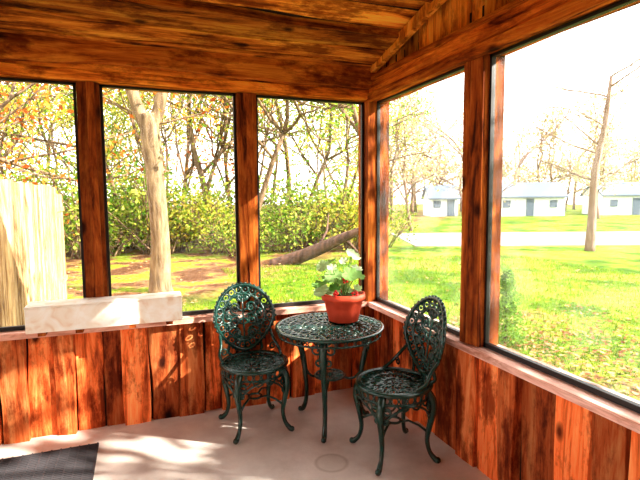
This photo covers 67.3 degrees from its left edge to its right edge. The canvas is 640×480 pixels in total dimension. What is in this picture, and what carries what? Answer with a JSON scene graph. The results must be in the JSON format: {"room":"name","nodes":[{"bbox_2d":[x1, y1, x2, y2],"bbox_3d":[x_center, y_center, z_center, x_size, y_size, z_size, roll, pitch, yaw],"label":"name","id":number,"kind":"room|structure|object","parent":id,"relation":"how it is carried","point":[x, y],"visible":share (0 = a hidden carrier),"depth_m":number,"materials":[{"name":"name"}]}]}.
{"room":"sunroom","nodes":[
{"label":"sunroom","id":0,"kind":"room"},
{"bbox_2d":[0,307,363,443],"bbox_3d":[-1.713,0.917,3.083,4.509,0.660,0.146,-2,5,-20],"label":"wall","id":1,"kind":"structure","parent":0,"point":[64,384],"depth_m":3.19,"materials":[{"name":"brown wood"}]},
{"bbox_2d":[0,77,85,331],"bbox_3d":[-1.908,-0.200,2.894,0.854,1.520,0.025,-2,5,-20],"label":"window","id":2,"kind":"structure","parent":1,"relation":"in","point":[19,327],"depth_m":2.98,"materials":[{"name":"black"}]},
{"bbox_2d":[76,81,258,311],"bbox_3d":[-1.912,-0.200,2.901,3.119,1.520,0.150,-2,5,-20],"label":"posts","id":3,"kind":"object","parent":1,"relation":"attached to","point":[87,93],"depth_m":3.05,"materials":[{"name":"brown wood"}]},
{"bbox_2d":[99,84,239,315],"bbox_3d":[-0.982,-0.236,3.239,0.853,1.520,0.025,-2,5,-20],"label":"window","id":4,"kind":"structure","parent":1,"relation":"in","point":[206,311],"depth_m":3.20,"materials":[{"name":"black"}]},
{"bbox_2d":[0,300,367,340],"bbox_3d":[-1.716,0.571,3.042,4.500,0.036,0.185,-2,5,-20],"label":"sill","id":5,"kind":"structure","parent":1,"relation":"attached to","point":[19,334],"depth_m":3.23,"materials":[{"name":"brown wood"}]},
{"bbox_2d":[23,291,182,336],"bbox_3d":[-1.331,0.457,3.028,0.886,0.180,0.203,-2,5,-20],"label":"box","id":6,"kind":"object","parent":5,"relation":"on","point":[41,317],"visible":1,"depth_m":2.94,"materials":[{"name":"beige paint"}]},
{"bbox_2d":[256,95,363,307],"bbox_3d":[-0.059,-0.273,3.582,0.837,1.520,0.025,-2,5,-20],"label":"window","id":7,"kind":"structure","parent":1,"relation":"in","point":[286,304],"depth_m":3.62,"materials":[{"name":"black"}]},
{"bbox_2d":[358,90,388,370],"bbox_3d":[0.419,-0.058,3.786,0.175,2.450,0.175,-2,5,-20],"label":"corner post","id":8,"kind":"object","parent":1,"relation":"attached to","point":[370,108],"depth_m":3.69,"materials":[{"name":"brown wood"}]},
{"bbox_2d":[0,0,432,67],"bbox_3d":[-0.797,-1.692,0.331,5.500,1.581,6.342,-2,5,-20],"label":"ceiling","id":9,"kind":"structure","parent":0,"point":[358,33],"depth_m":2.85,"materials":[{"name":"brown wood"}]},
{"bbox_2d":[0,387,490,479],"bbox_3d":[-0.745,1.639,0.489,4.860,0.340,5.860,-2,5,-20],"label":"floor","id":10,"kind":"structure","parent":0,"point":[198,446],"depth_m":2.91,"materials":[{"name":"concrete"}]},
{"bbox_2d":[0,442,98,479],"bbox_3d":[-1.690,1.294,2.446,0.980,0.018,0.730,-2,5,-20],"label":"door mat","id":11,"kind":"object","parent":10,"relation":"on","point":[78,462],"visible":1,"depth_m":2.70,"materials":[{"name":"grey fabric"}]},
{"bbox_2d":[212,282,293,444],"bbox_3d":[-0.445,0.769,3.180,0.456,0.922,0.514,-3,6,-25],"label":"chair","id":12,"kind":"object","parent":10,"relation":"on","point":[233,364],"visible":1,"depth_m":3.25,"materials":[{"name":"teal"}]},
{"bbox_2d":[275,312,383,442],"bbox_3d":[0.065,0.887,3.195,0.715,0.674,0.715,-1,5,-8],"label":"bistro table","id":13,"kind":"object","parent":10,"relation":"on","point":[316,327],"visible":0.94,"depth_m":3.06,"materials":[{"name":"green metal"}]},
{"bbox_2d":[311,249,364,323],"bbox_3d":[0.122,0.301,3.233,0.369,0.483,0.327,0,5,10],"label":"geranium","id":14,"kind":"object","parent":13,"relation":"on","point":[343,304],"visible":1,"depth_m":3.17,"materials":[{"name":"green plant"}]},
{"bbox_2d":[321,289,364,323],"bbox_3d":[0.157,0.447,3.245,0.307,0.191,0.307,-2,5,-20],"label":"pot","id":15,"kind":"object","parent":13,"relation":"on","point":[343,307],"depth_m":3.15,"materials":[{"name":"orange ceramic"}]},
{"bbox_2d":[349,295,446,475],"bbox_3d":[0.456,0.795,2.808,0.514,0.922,0.456,-2,5,-18],"label":"chair","id":16,"kind":"object","parent":10,"relation":"on","point":[408,383],"visible":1,"depth_m":2.77,"materials":[{"name":"teal"}]},
{"bbox_2d":[374,0,639,479],"bbox_3d":[1.402,-0.478,1.142,0.146,3.733,5.508,-2,5,-20],"label":"wall","id":17,"kind":"structure","parent":0,"point":[506,426],"depth_m":2.44,"materials":[{"name":"brown wood"}]},
{"bbox_2d":[0,32,377,101],"bbox_3d":[-1.716,-1.097,2.865,4.500,0.282,0.211,-2,5,-20],"label":"beam","id":18,"kind":"structure","parent":17,"relation":"attached to","point":[22,56],"depth_m":3.08,"materials":[{"name":"brown wood"}]},
{"bbox_2d":[370,0,446,72],"bbox_3d":[1.311,-1.631,1.014,0.040,1.272,5.484,-2,5,-20],"label":"trim","id":19,"kind":"structure","parent":17,"relation":"attached to","point":[427,10],"depth_m":3.02,"materials":[{"name":"brown wood"}]},
{"bbox_2d":[376,66,463,335],"bbox_3d":[0.633,-0.242,3.177,0.025,1.520,1.091,-2,5,-20],"label":"window","id":20,"kind":"structure","parent":17,"relation":"in","point":[395,306],"depth_m":3.62,"materials":[{"name":"black"}]},
{"bbox_2d":[460,54,504,346],"bbox_3d":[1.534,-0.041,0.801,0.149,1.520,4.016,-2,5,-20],"label":"post","id":21,"kind":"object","parent":17,"relation":"on","point":[477,71],"depth_m":2.54,"materials":[{"name":"brown wood"}]},
{"bbox_2d":[365,0,639,102],"bbox_3d":[1.379,-0.914,1.092,0.173,0.201,5.500,-2,5,-20],"label":"beam","id":22,"kind":"structure","parent":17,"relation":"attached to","point":[517,21],"depth_m":2.39,"materials":[{"name":"brown wood"}]},
{"bbox_2d":[368,300,639,433],"bbox_3d":[1.403,0.707,1.238,0.185,0.036,5.500,-2,5,-20],"label":"sill","id":23,"kind":"structure","parent":17,"relation":"attached to","point":[623,416],"depth_m":2.14,"materials":[{"name":"brown wood"}]},
{"bbox_2d":[484,0,639,413],"bbox_3d":[1.083,-0.141,1.981,0.025,1.520,1.144,-2,5,-20],"label":"window","id":24,"kind":"structure","parent":17,"relation":"in","point":[605,394],"depth_m":2.39,"materials":[{"name":"black"}]},
{"label":"outside","id":25,"kind":"structure","parent":0,"visible":0},
{"bbox_2d":[65,203,639,400],"bbox_3d":[2.192,-1.863,41.768,150.000,0.001,150.000,-2,5,-20],"label":"lawn","id":26,"kind":"structure","parent":25,"point":[622,258],"depth_m":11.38,"materials":[{"name":"green plant"}]},
{"bbox_2d":[0,179,67,326],"bbox_3d":[-3.743,0.260,6.452,0.124,2.010,5.015,-2,5,-22],"label":"wooden fence","id":27,"kind":"object","parent":26,"relation":"on","point":[32,243],"visible":0.75,"depth_m":5.40,"materials":[{"name":"beige wood"}]},
{"bbox_2d":[0,82,67,158],"bbox_3d":[-10.632,-4.941,14.254,7.580,11.372,6.236,3,6,33],"label":"autumn tree","id":28,"kind":"object","parent":26,"relation":"on","point":[7,89],"visible":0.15,"depth_m":14.41,"materials":[{"name":"brown plant"}]},
{"bbox_2d":[0,84,68,183],"bbox_3d":[-16.349,-5.933,25.742,6.699,11.480,9.633,1,5,11],"label":"autumn tree","id":29,"kind":"object","parent":26,"relation":"on","point":[49,133],"visible":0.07,"depth_m":27.42,"materials":[{"name":"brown plant"}]},
{"bbox_2d":[0,81,74,178],"bbox_3d":[-10.623,-4.123,15.952,6.267,9.402,5.156,-3,6,-28],"label":"autumn tree","id":30,"kind":"object","parent":26,"relation":"on","point":[8,83],"visible":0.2,"depth_m":16.38,"materials":[{"name":"brown plant"}]},
{"bbox_2d":[5,154,77,214],"bbox_3d":[-11.071,-1.600,19.565,3.994,3.756,6.083,-3,6,-28],"label":"shrub","id":31,"kind":"object","parent":26,"relation":"on","point":[23,175],"visible":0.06,"depth_m":19.41,"materials":[{"name":"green plant"}]},
{"bbox_2d":[1,89,135,213],"bbox_3d":[-14.297,-4.955,26.929,8.758,9.197,6.359,-2,5,-18],"label":"autumn tree","id":32,"kind":"object","parent":26,"relation":"on","point":[68,89],"visible":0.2,"depth_m":26.86,"materials":[{"name":"brown plant"}]},
{"bbox_2d":[0,83,143,248],"bbox_3d":[-8.851,-3.712,15.339,5.980,8.648,8.236,2,6,29],"label":"autumn tree","id":33,"kind":"object","parent":26,"relation":"on","point":[53,98],"visible":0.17,"depth_m":15.23,"materials":[{"name":"brown plant"}]},
{"bbox_2d":[5,150,141,259],"bbox_3d":[-7.877,-1.110,14.946,3.750,3.526,5.711,-1,5,-8],"label":"shrub","id":34,"kind":"object","parent":26,"relation":"on","point":[71,199],"visible":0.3,"depth_m":14.06,"materials":[{"name":"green plant"}]},
{"bbox_2d":[0,83,151,171],"bbox_3d":[-11.679,-4.977,24.321,9.206,9.666,6.684,2,6,26],"label":"autumn tree","id":35,"kind":"object","parent":26,"relation":"on","point":[21,83],"visible":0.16,"depth_m":24.73,"materials":[{"name":"brown plant"}]},
{"bbox_2d":[0,84,162,187],"bbox_3d":[-12.075,-4.486,22.625,8.934,9.022,7.308,-3,5,-23],"label":"autumn tree","id":36,"kind":"object","parent":26,"relation":"on","point":[5,141],"visible":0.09,"depth_m":21.89,"materials":[{"name":"brown plant"}]},
{"bbox_2d":[0,82,170,236],"bbox_3d":[-7.394,-4.299,12.194,6.088,10.432,8.754,2,6,29],"label":"oak tree","id":37,"kind":"object","parent":26,"relation":"on","point":[6,104],"visible":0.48,"depth_m":11.99,"materials":[{"name":"brown plant"}]},
{"bbox_2d":[1,83,182,193],"bbox_3d":[-10.489,-4.017,22.729,6.496,8.019,7.937,2,6,30],"label":"autumn tree","id":38,"kind":"object","parent":26,"relation":"on","point":[57,102],"visible":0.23,"depth_m":21.41,"materials":[{"name":"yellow plant"}]},
{"bbox_2d":[63,187,150,256],"bbox_3d":[-6.923,-0.610,14.988,3.900,2.444,2.566,0,5,4],"label":"shrub","id":39,"kind":"object","parent":26,"relation":"on","point":[129,236],"visible":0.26,"depth_m":15.23,"materials":[{"name":"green plant"}]},
{"bbox_2d":[63,166,193,250],"bbox_3d":[-7.456,-0.972,17.177,4.370,3.230,4.796,2,5,21],"label":"shrub","id":40,"kind":"object","parent":26,"relation":"on","point":[111,173],"visible":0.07,"depth_m":16.47,"materials":[{"name":"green plant"}]},
{"bbox_2d":[69,89,204,160],"bbox_3d":[-11.133,-6.543,30.576,8.116,11.736,11.178,2,6,28],"label":"autumn tree","id":41,"kind":"object","parent":26,"relation":"on","point":[114,123],"visible":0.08,"depth_m":27.91,"materials":[{"name":"brown plant"}]},
{"bbox_2d":[69,87,213,178],"bbox_3d":[-5.571,-4.131,16.155,6.205,9.309,5.104,2,6,26],"label":"autumn tree","id":42,"kind":"object","parent":26,"relation":"on","point":[121,93],"visible":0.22,"depth_m":15.99,"materials":[{"name":"brown plant"}]},
{"bbox_2d":[103,90,186,177],"bbox_3d":[-9.589,-5.373,26.339,6.721,10.082,5.529,0,5,6],"label":"autumn tree","id":43,"kind":"object","parent":26,"relation":"on","point":[118,109],"visible":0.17,"depth_m":25.61,"materials":[{"name":"brown plant"}]},
{"bbox_2d":[107,173,182,249],"bbox_3d":[-6.471,-1.217,17.225,4.029,3.623,4.057,4,7,43],"label":"shrub","id":44,"kind":"object","parent":26,"relation":"on","point":[173,191],"visible":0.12,"depth_m":16.88,"materials":[{"name":"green plant"}]},
{"bbox_2d":[62,153,233,254],"bbox_3d":[-5.329,-1.165,15.132,5.698,3.571,3.749,-2,5,-21],"label":"shrub","id":45,"kind":"object","parent":26,"relation":"on","point":[143,180],"visible":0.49,"depth_m":15.44,"materials":[{"name":"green plant"}]},
{"bbox_2d":[45,85,261,292],"bbox_3d":[-3.117,-3.392,9.508,5.099,9.007,4.909,-4,6,-33],"label":"forked tree","id":46,"kind":"object","parent":26,"relation":"on","point":[149,124],"visible":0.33,"depth_m":9.13,"materials":[{"name":"brown plant"}]},
{"bbox_2d":[107,143,207,248],"bbox_3d":[-6.311,-1.520,17.653,4.061,3.868,6.172,-3,6,-30],"label":"shrub","id":47,"kind":"object","parent":26,"relation":"on","point":[129,162],"visible":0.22,"depth_m":16.79,"materials":[{"name":"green plant"}]},
{"bbox_2d":[107,94,211,199],"bbox_3d":[-8.210,-4.682,25.441,4.833,8.814,5.875,0,5,3],"label":"autumn tree","id":48,"kind":"object","parent":26,"relation":"on","point":[166,127],"visible":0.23,"depth_m":25.40,"materials":[{"name":"brown plant"}]},
{"bbox_2d":[104,93,231,224],"bbox_3d":[-6.393,-6.153,23.289,8.114,12.173,6.675,-3,6,-31],"label":"autumn tree","id":49,"kind":"object","parent":26,"relation":"on","point":[187,156],"visible":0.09,"depth_m":23.30,"materials":[{"name":"brown plant"}]},
{"bbox_2d":[137,184,222,251],"bbox_3d":[-4.708,-0.817,16.572,3.040,2.798,3.208,-2,5,-14],"label":"shrub","id":50,"kind":"object","parent":26,"relation":"on","point":[184,205],"visible":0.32,"depth_m":16.11,"materials":[{"name":"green plant"}]},
{"bbox_2d":[168,194,208,251],"bbox_3d":[-4.858,-0.607,16.591,2.580,2.310,2.594,-1,5,-12],"label":"shrub","id":51,"kind":"object","parent":26,"relation":"on","point":[171,233],"visible":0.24,"depth_m":16.29,"materials":[{"name":"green plant"}]},
{"bbox_2d":[118,94,282,243],"bbox_3d":[-5.254,-5.850,20.376,7.058,12.112,10.134,-3,5,-24],"label":"autumn tree","id":52,"kind":"object","parent":26,"relation":"on","point":[194,160],"visible":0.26,"depth_m":19.45,"materials":[{"name":"brown plant"}]},
{"bbox_2d":[169,171,231,242],"bbox_3d":[-5.130,-1.406,19.736,3.952,3.530,3.926,-1,5,-11],"label":"shrub","id":53,"kind":"object","parent":26,"relation":"on","point":[192,184],"visible":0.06,"depth_m":19.75,"materials":[{"name":"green plant"}]},
{"bbox_2d":[170,174,260,253],"bbox_3d":[-3.414,-0.727,15.711,3.077,2.744,3.058,2,6,29],"label":"shrub","id":54,"kind":"object","parent":26,"relation":"on","point":[216,211],"visible":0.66,"depth_m":15.41,"materials":[{"name":"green plant"}]},
{"bbox_2d":[164,94,278,236],"bbox_3d":[-4.139,-5.378,21.557,5.960,10.869,7.245,0,5,0],"label":"autumn tree","id":55,"kind":"object","parent":26,"relation":"on","point":[231,127],"visible":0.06,"depth_m":21.62,"materials":[{"name":"brown plant"}]},
{"bbox_2d":[175,199,275,256],"bbox_3d":[-2.814,-0.310,14.958,2.989,2.013,2.724,1,5,11],"label":"shrub","id":56,"kind":"object","parent":26,"relation":"on","point":[232,249],"visible":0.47,"depth_m":14.79,"materials":[{"name":"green plant"}]},
{"bbox_2d":[171,94,309,183],"bbox_3d":[-2.498,-4.892,18.843,6.891,10.338,5.669,-3,6,-31],"label":"autumn tree","id":57,"kind":"object","parent":26,"relation":"on","point":[267,133],"visible":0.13,"depth_m":18.59,"materials":[{"name":"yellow plant"}]},
{"bbox_2d":[148,92,340,206],"bbox_3d":[-3.390,-5.581,19.657,8.032,11.617,11.062,1,5,19],"label":"autumn tree","id":58,"kind":"object","parent":26,"relation":"on","point":[287,161],"visible":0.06,"depth_m":20.55,"materials":[{"name":"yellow plant"}]},
{"bbox_2d":[188,202,305,252],"bbox_3d":[-2.470,-0.451,15.921,3.185,2.145,2.902,-5,7,-43],"label":"shrub","id":59,"kind":"object","parent":26,"relation":"on","point":[221,227],"visible":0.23,"depth_m":15.96,"materials":[{"name":"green plant"}]},
{"bbox_2d":[194,175,311,246],"bbox_3d":[-2.432,-1.001,18.169,4.460,3.004,4.064,-1,5,-12],"label":"shrub","id":60,"kind":"object","parent":26,"relation":"on","point":[231,197],"visible":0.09,"depth_m":18.03,"materials":[{"name":"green plant"}]},
{"bbox_2d":[195,99,316,224],"bbox_3d":[-3.130,-5.177,25.549,6.732,9.737,9.272,-2,5,-15],"label":"autumn tree","id":61,"kind":"object","parent":26,"relation":"on","point":[273,108],"visible":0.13,"depth_m":26.61,"materials":[{"name":"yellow plant"}]},
{"bbox_2d":[171,94,353,244],"bbox_3d":[-2.227,-4.667,19.643,9.272,9.737,6.732,-4,6,-37],"label":"autumn tree","id":62,"kind":"object","parent":26,"relation":"on","point":[223,119],"visible":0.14,"depth_m":19.27,"materials":[{"name":"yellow plant"}]},
{"bbox_2d":[185,94,356,212],"bbox_3d":[-0.573,-4.000,12.899,9.098,9.553,6.606,3,6,35],"label":"autumn tree","id":63,"kind":"object","parent":26,"relation":"on","point":[285,130],"visible":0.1,"depth_m":14.51,"materials":[{"name":"brown plant"}]},
{"bbox_2d":[191,159,350,243],"bbox_3d":[-2.009,-1.361,18.932,5.021,3.711,5.511,3,6,35],"label":"shrub","id":64,"kind":"object","parent":26,"relation":"on","point":[266,168],"visible":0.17,"depth_m":18.56,"materials":[{"name":"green plant"}]},
{"bbox_2d":[259,193,323,252],"bbox_3d":[-1.105,-0.476,15.918,2.956,2.185,3.244,-1,5,-2],"label":"shrub","id":65,"kind":"object","parent":26,"relation":"on","point":[284,212],"visible":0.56,"depth_m":15.65,"materials":[{"name":"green plant"}]},
{"bbox_2d":[188,99,401,138],"bbox_3d":[-1.141,-4.996,14.241,10.815,11.358,7.853,-4,6,-39],"label":"autumn tree","id":66,"kind":"object","parent":26,"relation":"on","point":[350,107],"visible":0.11,"depth_m":14.27,"materials":[{"name":"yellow plant"}]},
{"bbox_2d":[259,169,357,251],"bbox_3d":[-0.781,-0.942,16.823,4.213,3.120,4.650,-3,6,-26],"label":"shrub","id":67,"kind":"object","parent":26,"relation":"on","point":[313,235],"visible":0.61,"depth_m":15.98,"materials":[{"name":"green plant"}]},
{"bbox_2d":[262,156,357,246],"bbox_3d":[-0.788,-1.246,16.778,5.376,3.370,3.537,3,6,34],"label":"shrub","id":68,"kind":"object","parent":26,"relation":"on","point":[340,195],"visible":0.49,"depth_m":16.54,"materials":[{"name":"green plant"}]},
{"bbox_2d":[267,183,353,247],"bbox_3d":[-0.071,-0.821,16.640,3.023,2.718,3.044,0,5,5],"label":"shrub","id":69,"kind":"object","parent":26,"relation":"on","point":[307,204],"visible":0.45,"depth_m":16.30,"materials":[{"name":"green plant"}]},
{"bbox_2d":[269,212,357,264],"bbox_3d":[0.003,0.052,12.799,2.470,1.540,1.693,-2,5,-20],"label":"fallen log","id":70,"kind":"object","parent":26,"relation":"on","point":[300,256],"depth_m":12.80,"materials":[{"name":"brown wood"}]},
{"bbox_2d":[287,102,349,196],"bbox_3d":[-0.085,-5.011,30.944,4.599,8.387,5.590,1,5,12],"label":"autumn tree","id":71,"kind":"object","parent":26,"relation":"on","point":[333,137],"visible":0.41,"depth_m":30.49,"materials":[{"name":"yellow plant"}]},
{"bbox_2d":[210,91,447,226],"bbox_3d":[0.871,-3.670,16.644,7.801,8.190,5.664,2,6,28],"label":"autumn tree","id":72,"kind":"object","parent":26,"relation":"on","point":[266,100],"visible":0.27,"depth_m":16.95,"materials":[{"name":"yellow plant"}]},
{"bbox_2d":[259,98,407,248],"bbox_3d":[0.892,-3.640,16.763,4.446,8.107,5.404,4,6,39],"label":"autumn tree","id":73,"kind":"object","parent":26,"relation":"on","point":[334,111],"visible":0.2,"depth_m":16.82,"materials":[{"name":"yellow plant"}]},
{"bbox_2d":[293,104,389,207],"bbox_3d":[1.333,-5.673,32.832,6.489,9.386,8.937,0,5,1],"label":"autumn tree","id":74,"kind":"object","parent":26,"relation":"on","point":[324,122],"visible":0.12,"depth_m":31.23,"materials":[{"name":"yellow plant"}]},
{"bbox_2d":[308,163,394,241],"bbox_3d":[1.289,-1.399,19.029,3.408,3.246,5.179,1,5,12],"label":"shrub","id":75,"kind":"object","parent":26,"relation":"on","point":[357,163],"visible":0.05,"depth_m":18.88,"materials":[{"name":"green plant"}]},
{"bbox_2d":[66,245,639,398],"bbox_3d":[1.097,0.964,9.178,13.042,0.060,14.564,-2,5,-20],"label":"fallen leaves","id":76,"kind":"object","parent":26,"relation":"on","point":[623,350],"visible":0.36,"depth_m":6.04,"materials":[{"name":"plant"}]},
{"bbox_2d":[307,175,405,250],"bbox_3d":[1.247,-0.961,16.414,3.332,3.067,3.517,0,5,4],"label":"shrub","id":77,"kind":"object","parent":26,"relation":"on","point":[353,220],"visible":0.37,"depth_m":15.88,"materials":[{"name":"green plant"}]},
{"bbox_2d":[318,185,401,246],"bbox_3d":[1.243,-0.820,16.843,3.044,2.655,2.885,0,5,4],"label":"shrub","id":78,"kind":"object","parent":26,"relation":"on","point":[339,185],"visible":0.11,"depth_m":16.32,"materials":[{"name":"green plant"}]},
{"bbox_2d":[329,104,415,184],"bbox_3d":[2.745,-4.503,26.432,5.409,8.115,4.450,0,5,2],"label":"autumn tree","id":79,"kind":"object","parent":26,"relation":"on","point":[393,137],"visible":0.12,"depth_m":26.59,"materials":[{"name":"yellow plant"}]},
{"bbox_2d":[313,101,462,191],"bbox_3d":[3.599,-4.596,24.552,8.220,8.633,5.968,-3,5,-23],"label":"autumn tree","id":80,"kind":"object","parent":26,"relation":"on","point":[418,140],"visible":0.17,"depth_m":24.18,"materials":[{"name":"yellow plant"}]},
{"bbox_2d":[331,88,457,226],"bbox_3d":[4.035,-5.177,27.216,7.692,9.365,6.610,-1,5,-5],"label":"bare tree","id":81,"kind":"object","parent":26,"relation":"on","point":[412,98],"visible":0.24,"depth_m":27.29,"materials":[{"name":"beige plant"}]},
{"bbox_2d":[388,194,422,247],"bbox_3d":[2.067,-0.736,17.292,3.432,2.151,2.258,3,6,35],"label":"shrub","id":82,"kind":"object","parent":26,"relation":"on","point":[399,211],"visible":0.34,"depth_m":17.14,"materials":[{"name":"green plant"}]},
{"bbox_2d":[389,87,458,230],"bbox_3d":[4.593,-4.615,25.978,5.949,8.428,6.923,1,5,20],"label":"bare tree","id":83,"kind":"object","parent":26,"relation":"on","point":[403,169],"visible":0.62,"depth_m":25.29,"materials":[{"name":"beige plant"}]},
{"bbox_2d":[389,81,460,213],"bbox_3d":[9.948,-9.820,51.455,11.865,14.445,10.196,-2,5,-15],"label":"bare tree","id":84,"kind":"object","parent":26,"relation":"on","point":[433,97],"visible":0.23,"depth_m":51.54,"materials":[{"name":"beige plant"}]},
{"bbox_2d":[390,92,462,191],"bbox_3d":[11.050,-9.858,48.880,10.238,14.898,10.526,-2,5,-13],"label":"bare tree","id":85,"kind":"object","parent":26,"relation":"on","point":[459,151],"visible":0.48,"depth_m":47.61,"materials":[{"name":"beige plant"}]},
{"bbox_2d":[394,91,462,185],"bbox_3d":[12.397,-9.543,51.558,9.721,13.759,9.456,-3,6,-28],"label":"bare tree","id":86,"kind":"object","parent":26,"relation":"on","point":[435,139],"visible":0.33,"depth_m":50.83,"materials":[{"name":"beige plant"}]},
{"bbox_2d":[406,93,463,211],"bbox_3d":[15.263,-10.772,58.947,10.244,14.906,10.532,-4,6,-39],"label":"bare tree","id":87,"kind":"object","parent":26,"relation":"on","point":[451,127],"visible":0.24,"depth_m":59.13,"materials":[{"name":"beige plant"}]},
{"bbox_2d":[423,191,457,215],"bbox_3d":[11.577,-3.741,46.368,2.601,2.790,3.001,0,5,0],"label":"wall","id":88,"kind":"structure","parent":26,"relation":"on","point":[428,210],"depth_m":44.96,"materials":[{"name":"grey paint"}]},
{"bbox_2d":[421,185,460,199],"bbox_3d":[11.571,-4.583,46.295,3.001,1.340,3.401,0,5,0],"label":"roof","id":89,"kind":"structure","parent":88,"relation":"on","point":[442,193],"depth_m":45.35,"materials":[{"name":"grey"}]},
{"bbox_2d":[443,90,525,211],"bbox_3d":[20.663,-10.973,59.658,10.677,15.112,10.386,3,6,33],"label":"bare tree","id":90,"kind":"object","parent":26,"relation":"on","point":[460,180],"visible":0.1,"depth_m":58.77,"materials":[{"name":"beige plant"}]},
{"bbox_2d":[498,268,527,345],"bbox_3d":[2.278,0.816,5.883,0.530,0.957,0.477,-2,5,-20],"label":"bush","id":91,"kind":"object","parent":26,"relation":"on","point":[505,280],"visible":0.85,"depth_m":5.80,"materials":[{"name":"green plant"}]},
{"bbox_2d":[503,115,541,182],"bbox_3d":[26.719,-10.173,64.546,8.882,12.583,10.336,2,6,28],"label":"bare tree","id":92,"kind":"object","parent":26,"relation":"on","point":[522,135],"visible":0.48,"depth_m":63.37,"materials":[{"name":"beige plant"}]},
{"bbox_2d":[501,198,564,215],"bbox_3d":[19.178,-3.828,45.612,6.402,2.990,3.501,0,5,0],"label":"wall","id":93,"kind":"structure","parent":26,"relation":"on","point":[542,207],"depth_m":43.93,"materials":[{"name":"grey paint"}]},
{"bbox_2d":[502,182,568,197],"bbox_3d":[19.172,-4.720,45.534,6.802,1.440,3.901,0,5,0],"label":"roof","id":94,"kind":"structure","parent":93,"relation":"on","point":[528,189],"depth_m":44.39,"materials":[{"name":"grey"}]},
{"bbox_2d":[504,97,586,187],"bbox_3d":[23.781,-8.815,50.928,8.403,12.227,8.639,-4,6,-33],"label":"bare tree","id":95,"kind":"object","parent":26,"relation":"on","point":[531,148],"visible":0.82,"depth_m":51.06,"materials":[{"name":"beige plant"}]},
{"bbox_2d":[503,95,591,182],"bbox_3d":[24.642,-9.588,55.396,7.494,13.054,12.317,-3,6,-26],"label":"bare tree","id":96,"kind":"object","parent":26,"relation":"on","point":[542,136],"visible":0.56,"depth_m":54.06,"materials":[{"name":"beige plant"}]},
{"bbox_2d":[510,95,591,182],"bbox_3d":[26.594,-9.649,55.167,9.311,13.192,10.836,1,5,15],"label":"bare tree","id":97,"kind":"object","parent":26,"relation":"on","point":[550,138],"visible":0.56,"depth_m":53.88,"materials":[{"name":"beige plant"}]},
{"bbox_2d":[549,131,590,210],"bbox_3d":[29.454,-8.241,56.717,7.052,9.992,8.207,4,7,42],"label":"bare tree","id":98,"kind":"object","parent":26,"relation":"on","point":[569,138],"visible":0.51,"depth_m":56.84,"materials":[{"name":"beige plant"}]},
{"bbox_2d":[509,35,639,251],"bbox_3d":[9.255,-3.011,15.939,4.995,6.905,4.636,3,6,35],"label":"young tree","id":99,"kind":"object","parent":26,"relation":"on","point":[590,239],"visible":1,"depth_m":15.61,"materials":[{"name":"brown plant"}]},
{"bbox_2d":[543,78,639,181],"bbox_3d":[29.230,-9.914,50.530,10.254,14.527,11.933,0,5,7],"label":"bare tree","id":100,"kind":"object","parent":26,"relation":"on","point":[597,125],"visible":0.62,"depth_m":50.70,"materials":[{"name":"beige plant"}]},
{"bbox_2d":[563,124,626,218],"bbox_3d":[21.795,-5.359,38.345,4.301,7.492,7.069,2,6,26],"label":"bare tree","id":101,"kind":"object","parent":26,"relation":"on","point":[594,134],"visible":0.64,"depth_m":37.57,"materials":[{"name":"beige plant"}]},
{"bbox_2d":[566,100,638,209],"bbox_3d":[35.580,-10.962,61.270,10.027,14.591,10.309,3,6,34],"label":"bare tree","id":102,"kind":"object","parent":26,"relation":"on","point":[626,139],"visible":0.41,"depth_m":60.75,"materials":[{"name":"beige plant"}]},
{"bbox_2d":[568,127,638,192],"bbox_3d":[29.505,-7.166,50.288,6.311,8.941,7.344,1,5,17],"label":"bare tree","id":103,"kind":"object","parent":26,"relation":"on","point":[615,144],"visible":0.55,"depth_m":49.43,"materials":[{"name":"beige plant"}]},
{"bbox_2d":[567,110,639,193],"bbox_3d":[36.388,-9.981,61.725,8.862,12.556,10.314,2,5,23],"label":"bare tree","id":104,"kind":"object","parent":26,"relation":"on","point":[612,125],"visible":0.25,"depth_m":59.77,"materials":[{"name":"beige plant"}]},
{"bbox_2d":[582,188,639,214],"bbox_3d":[28.480,-3.981,46.609,4.201,2.990,3.501,0,5,0],"label":"wall","id":105,"kind":"structure","parent":26,"relation":"on","point":[625,203],"depth_m":44.95,"materials":[{"name":"grey paint"}]},
{"bbox_2d":[579,182,639,195],"bbox_3d":[28.473,-4.922,46.526,4.601,1.340,3.901,0,5,0],"label":"roof","id":106,"kind":"structure","parent":105,"relation":"on","point":[625,189],"depth_m":45.38,"materials":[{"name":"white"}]},
{"bbox_2d":[614,143,639,181],"bbox_3d":[35.697,-7.447,54.726,7.091,8.632,6.093,-3,5,-24],"label":"bare tree","id":107,"kind":"object","parent":26,"relation":"on","point":[633,163],"visible":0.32,"depth_m":54.80,"materials":[{"name":"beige plant"}]},
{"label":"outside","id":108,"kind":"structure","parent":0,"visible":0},
{"bbox_2d":[391,231,639,246],"bbox_3d":[31.756,-0.247,20.832,56.514,0.020,6.501,0,5,0],"label":"road","id":109,"kind":"structure","parent":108,"point":[626,237],"depth_m":20.28,"materials":[{"name":"grey asphalt"}]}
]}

